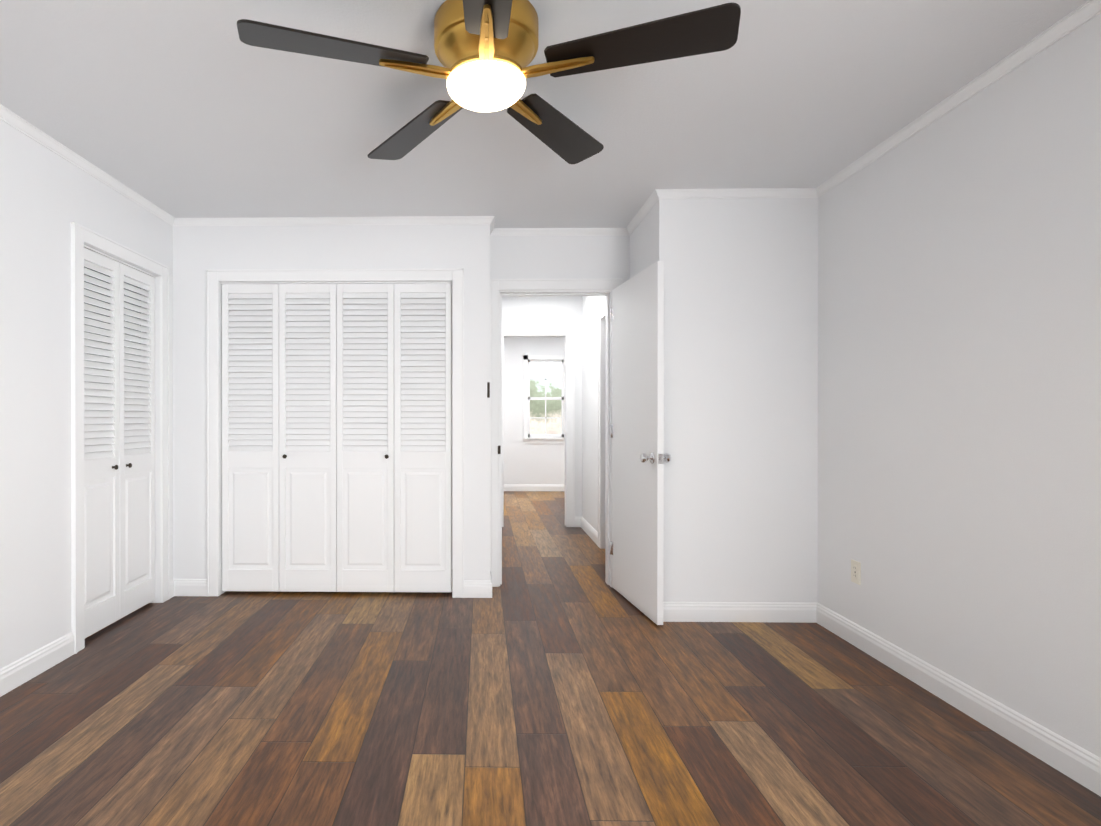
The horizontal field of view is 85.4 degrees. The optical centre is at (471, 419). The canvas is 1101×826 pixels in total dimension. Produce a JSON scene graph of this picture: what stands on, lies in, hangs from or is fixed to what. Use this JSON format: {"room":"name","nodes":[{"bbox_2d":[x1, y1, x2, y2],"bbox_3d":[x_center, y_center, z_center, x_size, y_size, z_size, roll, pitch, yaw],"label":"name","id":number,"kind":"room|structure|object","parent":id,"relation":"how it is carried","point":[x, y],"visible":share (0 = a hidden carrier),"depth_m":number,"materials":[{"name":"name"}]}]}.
{"room":"empty bedroom","nodes":[
{"label":"empty bedroom","id":0,"kind":"room"},
{"bbox_2d":[0,119,171,668],"bbox_3d":[-2.065,-0.072,1.383,0.120,2.470,5.240,0,0,1],"label":"wall","id":1,"kind":"structure","parent":0,"point":[41,192],"depth_m":2.72,"materials":[{"name":"paint"}]},
{"bbox_2d":[0,104,175,696],"bbox_3d":[-1.989,-0.072,1.381,0.032,2.470,5.000,0,0,1],"label":"baseboard","id":2,"kind":"structure","parent":1,"relation":"attached to","point":[22,670],"depth_m":2.76,"materials":[{"name":"white paint"}]},
{"bbox_2d":[84,248,154,637],"bbox_3d":[-2.000,0.120,3.360,0.056,2.028,0.722,0,0,1],"label":"bifold door","id":3,"kind":"structure","parent":1,"relation":"in","point":[119,495],"depth_m":3.34,"materials":[{"name":"white paint"}]},
{"bbox_2d":[71,222,169,653],"bbox_3d":[-1.989,0.088,3.360,0.081,2.133,0.883,0,0,1],"label":"door frame","id":4,"kind":"structure","parent":1,"relation":"attached to","point":[81,235],"depth_m":2.98,"materials":[{"name":"white paint"}]},
{"bbox_2d":[172,224,479,595],"bbox_3d":[-0.941,-0.080,3.918,1.980,2.470,0.150,0,0,1],"label":"wall","id":5,"kind":"structure","parent":0,"point":[196,250],"depth_m":3.87,"materials":[{"name":"paint"}]},
{"bbox_2d":[206,269,463,597],"bbox_3d":[-0.888,0.087,3.881,1.680,2.133,0.081,0,0,1],"label":"door frame","id":6,"kind":"structure","parent":5,"relation":"attached to","point":[257,276],"depth_m":3.84,"materials":[{"name":"white paint"}]},
{"bbox_2d":[222,283,451,591],"bbox_3d":[-0.889,0.119,3.888,1.519,2.028,0.056,0,0,1],"label":"bifold door","id":7,"kind":"structure","parent":5,"relation":"in","point":[336,475],"depth_m":3.89,"materials":[{"name":"white paint"}]},
{"bbox_2d":[176,216,499,597],"bbox_3d":[-0.875,-0.080,3.846,2.054,2.470,0.032,0,0,1],"label":"baseboard","id":8,"kind":"structure","parent":5,"relation":"attached to","point":[184,587],"depth_m":3.84,"materials":[{"name":"white paint"}]},
{"bbox_2d":[487,278,622,586],"bbox_3d":[0.583,0.091,4.135,0.910,2.123,0.141,0,0,1],"label":"door frame","id":9,"kind":"structure","parent":5,"relation":"attached to","point":[532,287],"depth_m":4.12,"materials":[{"name":"white paint"}]},
{"bbox_2d":[610,261,670,624],"bbox_3d":[1.042,0.129,3.667,0.194,2.030,0.771,0,0,1],"label":"hall door","id":10,"kind":"structure","parent":9,"relation":"attached to","point":[637,425],"depth_m":3.55,"materials":[{"name":"white paint"}]},
{"bbox_2d":[480,293,579,528],"bbox_3d":[1.023,-0.088,6.388,3.370,2.470,0.120,0,0,1],"label":"wall","id":11,"kind":"structure","parent":0,"point":[523,463],"depth_m":6.34,"materials":[{"name":"paint"}]},
{"bbox_2d":[522,355,564,443],"bbox_3d":[1.192,-0.327,9.435,0.760,1.410,0.120,0,0,1],"label":"room window","id":12,"kind":"structure","parent":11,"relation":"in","point":[529,438],"depth_m":9.42,"materials":[{"name":"white paint"}]},
{"bbox_2d":[0,0,1087,296],"bbox_3d":[0.031,-1.346,4.192,5.773,0.060,11.100,0,0,1],"label":"ceiling","id":13,"kind":"structure","parent":0,"point":[186,108],"depth_m":2.43,"materials":[{"name":"paint"}]},
{"bbox_2d":[237,0,740,163],"bbox_3d":[0.048,-1.179,1.899,1.490,0.261,1.420,0,0,1],"label":"ceiling fan","id":14,"kind":"object","parent":13,"relation":"hanging from","point":[486,51],"visible":1,"depth_m":1.84,"materials":[{"name":"gold metal"}]},
{"bbox_2d":[0,491,1100,825],"bbox_3d":[0.031,1.184,4.200,5.773,0.060,11.100,0,0,1],"label":"floor","id":15,"kind":"structure","parent":0,"point":[556,679],"depth_m":2.26,"materials":[{"name":"brown wood"}]},
{"bbox_2d":[580,229,651,560],"bbox_3d":[1.227,-0.084,5.260,0.120,2.470,2.130,0,0,1],"label":"wall","id":16,"kind":"structure","parent":0,"point":[634,255],"depth_m":5.58,"materials":[{"name":"paint"}]},
{"bbox_2d":[652,198,815,602],"bbox_3d":[1.622,-0.080,3.787,0.690,2.470,0.800,0,0,1],"label":"wall","id":17,"kind":"structure","parent":0,"point":[739,432],"depth_m":3.39,"materials":[{"name":"paint"}]},
{"bbox_2d":[500,188,815,622],"bbox_3d":[1.028,-0.080,3.722,1.818,2.470,0.712,0,0,1],"label":"baseboard","id":18,"kind":"structure","parent":17,"relation":"attached to","point":[795,612],"depth_m":3.38,"materials":[{"name":"white paint"}]},
{"bbox_2d":[816,13,1100,757],"bbox_3d":[2.009,-0.073,1.435,0.120,2.470,5.490,0,0,1],"label":"wall","id":19,"kind":"structure","parent":0,"point":[886,369],"depth_m":2.28,"materials":[{"name":"paint"}]},
{"bbox_2d":[851,559,860,584],"bbox_3d":[1.973,0.781,3.034,0.009,0.114,0.070,0,0,1],"label":"electrical outlet plate","id":20,"kind":"object","parent":19,"relation":"attached to","point":[856,572],"visible":1,"depth_m":3.02,"materials":[{"name":"beige plastic"}]},
{"bbox_2d":[812,0,1100,796],"bbox_3d":[1.926,-0.072,1.096,0.032,2.470,4.570,0,0,1],"label":"baseboard","id":21,"kind":"structure","parent":19,"relation":"attached to","point":[1074,762],"depth_m":2.27,"materials":[{"name":"white paint"}]},
{"label":"outside","id":22,"kind":"structure","parent":0,"visible":0},
{"bbox_2d":[530,362,560,433],"bbox_3d":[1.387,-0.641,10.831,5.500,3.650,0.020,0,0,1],"label":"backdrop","id":23,"kind":"structure","parent":22,"point":[553,389],"depth_m":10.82,"materials":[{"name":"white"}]}
]}

